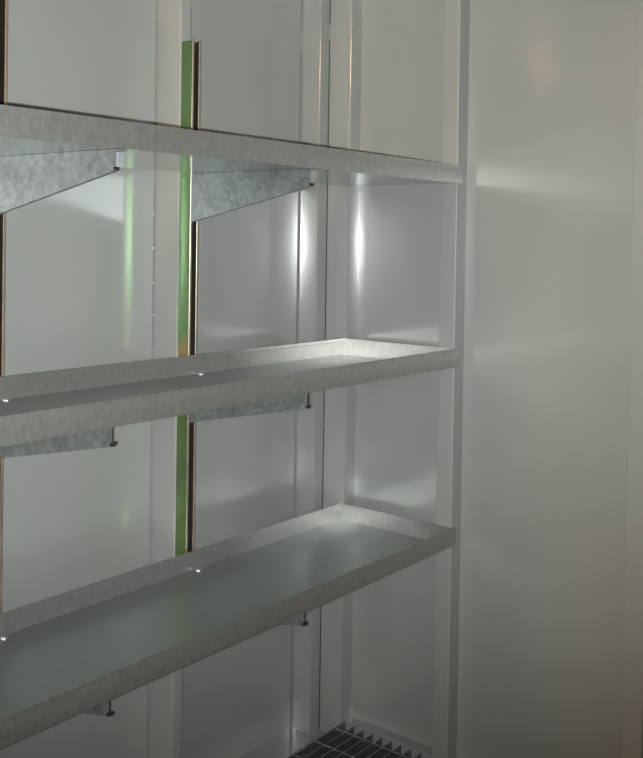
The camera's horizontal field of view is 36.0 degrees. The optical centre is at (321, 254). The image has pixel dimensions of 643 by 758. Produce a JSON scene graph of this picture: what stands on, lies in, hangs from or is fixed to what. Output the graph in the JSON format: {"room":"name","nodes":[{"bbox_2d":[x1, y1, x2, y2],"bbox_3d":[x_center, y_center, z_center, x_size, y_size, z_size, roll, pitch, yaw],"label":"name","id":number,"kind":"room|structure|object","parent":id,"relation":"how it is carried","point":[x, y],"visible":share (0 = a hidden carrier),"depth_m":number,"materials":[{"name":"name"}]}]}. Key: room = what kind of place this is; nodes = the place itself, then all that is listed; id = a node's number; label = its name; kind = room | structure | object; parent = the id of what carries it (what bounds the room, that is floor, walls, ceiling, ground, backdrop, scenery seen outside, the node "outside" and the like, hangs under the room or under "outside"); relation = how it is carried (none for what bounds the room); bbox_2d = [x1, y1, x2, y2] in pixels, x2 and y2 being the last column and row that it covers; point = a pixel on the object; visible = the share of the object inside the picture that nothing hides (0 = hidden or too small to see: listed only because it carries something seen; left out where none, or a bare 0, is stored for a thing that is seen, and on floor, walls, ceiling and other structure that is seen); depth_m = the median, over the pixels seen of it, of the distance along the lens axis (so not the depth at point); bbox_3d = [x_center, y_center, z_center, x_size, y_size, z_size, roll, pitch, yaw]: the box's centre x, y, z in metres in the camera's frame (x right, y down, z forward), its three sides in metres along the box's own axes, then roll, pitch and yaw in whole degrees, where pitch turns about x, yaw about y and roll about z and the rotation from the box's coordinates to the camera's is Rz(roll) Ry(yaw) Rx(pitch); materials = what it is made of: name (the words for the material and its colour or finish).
{"room":"storage room","nodes":[
{"label":"storage room","id":0,"kind":"room"},
{"bbox_2d":[0,0,301,757],"bbox_3d":[-1.056,0.229,1.856,0.035,2.495,3.400,2,1,39],"label":"wall","id":1,"kind":"structure","parent":0,"point":[79,259],"depth_m":2.54,"materials":[{"name":"white metal"}]},
{"bbox_2d":[0,0,7,613],"bbox_3d":[-0.697,0.115,2.099,0.041,1.665,0.030,2,1,39],"label":"rail","id":2,"kind":"object","parent":1,"relation":"attached to","point":[3,3],"visible":0.73,"depth_m":2.10,"materials":[{"name":"brown metal"}]},
{"bbox_2d":[0,428,115,457],"bbox_3d":[-0.532,0.374,1.964,0.394,0.122,0.031,2,1,39],"label":"shelf bracket","id":3,"kind":"object","parent":2,"relation":"attached to","point":[102,438],"visible":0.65,"depth_m":1.92,"materials":[{"name":"metal"}]},
{"bbox_2d":[0,149,126,214],"bbox_3d":[-0.524,-0.138,1.956,0.394,0.122,0.031,2,1,39],"label":"shelf bracket","id":4,"kind":"object","parent":2,"relation":"attached to","point":[25,180],"visible":1,"depth_m":1.95,"materials":[{"name":"metal"}]},
{"bbox_2d":[82,701,112,716],"bbox_3d":[-0.540,0.877,1.972,0.394,0.122,0.031,2,1,39],"label":"shelf bracket","id":5,"kind":"object","parent":2,"relation":"attached to","point":[102,709],"visible":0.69,"depth_m":1.85,"materials":[{"name":"metal"}]},
{"bbox_2d":[0,338,458,446],"bbox_3d":[-0.338,0.287,2.185,0.400,0.051,1.814,2,1,39],"label":"shelf","id":6,"kind":"object","parent":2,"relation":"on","point":[58,403],"visible":1,"depth_m":2.25,"materials":[{"name":"metal"}]},
{"bbox_2d":[146,0,191,757],"bbox_3d":[-0.407,0.227,2.594,0.119,2.495,0.039,2,1,39],"label":"trim","id":7,"kind":"structure","parent":1,"relation":"attached to","point":[173,20],"depth_m":2.57,"materials":[{"name":"grey metal"}]},
{"bbox_2d":[175,40,200,556],"bbox_3d":[-0.344,0.201,2.543,0.041,1.491,0.030,2,1,39],"label":"rail","id":8,"kind":"object","parent":1,"relation":"attached to","point":[191,51],"visible":0.66,"depth_m":2.53,"materials":[{"name":"green metal"}]},
{"bbox_2d":[0,503,455,748],"bbox_3d":[-0.345,0.789,2.193,0.400,0.051,1.814,2,1,39],"label":"shelf","id":9,"kind":"object","parent":8,"relation":"attached to","point":[63,656],"visible":1,"depth_m":2.25,"materials":[{"name":"metal"}]},
{"bbox_2d":[0,104,461,185],"bbox_3d":[-0.330,-0.225,2.177,0.400,0.051,1.814,2,1,39],"label":"shelf","id":10,"kind":"object","parent":8,"relation":"attached to","point":[23,131],"visible":0.89,"depth_m":2.03,"materials":[{"name":"metal"}]},
{"bbox_2d":[188,393,309,422],"bbox_3d":[-0.177,0.373,2.408,0.394,0.122,0.031,2,1,39],"label":"shelf bracket","id":11,"kind":"object","parent":8,"relation":"attached to","point":[296,402],"visible":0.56,"depth_m":2.37,"materials":[{"name":"metal"}]},
{"bbox_2d":[191,169,317,221],"bbox_3d":[-0.169,-0.139,2.400,0.394,0.122,0.031,2,1,39],"label":"shelf bracket","id":12,"kind":"object","parent":8,"relation":"attached to","point":[212,194],"visible":1,"depth_m":2.41,"materials":[{"name":"metal"}]},
{"bbox_2d":[278,613,306,625],"bbox_3d":[-0.184,0.875,2.416,0.394,0.122,0.031,2,1,39],"label":"shelf bracket","id":13,"kind":"object","parent":8,"relation":"attached to","point":[298,620],"visible":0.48,"depth_m":2.30,"materials":[{"name":"metal"}]},
{"bbox_2d":[290,0,329,734],"bbox_3d":[-0.044,0.226,3.059,0.105,2.495,0.042,2,1,39],"label":"trim","id":14,"kind":"structure","parent":1,"relation":"attached to","point":[315,14],"depth_m":3.03,"materials":[{"name":"grey paint"}]},
{"bbox_2d":[240,716,457,757],"bbox_3d":[-0.181,1.556,1.160,2.340,0.209,3.400,2,1,39],"label":"floor","id":15,"kind":"structure","parent":0,"point":[291,740],"depth_m":2.96,"materials":[{"name":"grey galvanised steel"}]},
{"bbox_2d":[285,722,431,757],"bbox_3d":[-0.029,1.470,1.334,1.964,0.030,2.762,2,1,39],"label":"floor grating","id":16,"kind":"structure","parent":15,"relation":"on","point":[338,742],"depth_m":2.89,"materials":[{"name":"grey metal"}]},
{"bbox_2d":[351,0,636,757],"bbox_3d":[0.943,0.251,2.382,2.128,2.495,0.016,2,1,39],"label":"wall","id":17,"kind":"structure","parent":0,"point":[551,87],"depth_m":2.71,"materials":[{"name":"white metal"}]},
{"bbox_2d":[319,0,361,731],"bbox_3d":[0.026,0.226,3.082,0.185,2.495,0.084,2,1,39],"label":"trim","id":18,"kind":"structure","parent":17,"relation":"attached to","point":[345,21],"depth_m":3.02,"materials":[{"name":"grey paint"}]},
{"bbox_2d":[432,0,469,757],"bbox_3d":[0.370,0.236,2.802,0.052,2.495,0.060,2,1,39],"label":"trim","id":19,"kind":"structure","parent":17,"relation":"attached to","point":[456,12],"depth_m":2.78,"materials":[{"name":"grey metal"}]},
{"bbox_2d":[621,0,642,757],"bbox_3d":[0.802,0.248,2.457,0.052,2.495,0.060,2,1,39],"label":"trim","id":20,"kind":"structure","parent":17,"relation":"attached to","point":[632,704],"depth_m":2.44,"materials":[{"name":"grey metal"}]}
]}

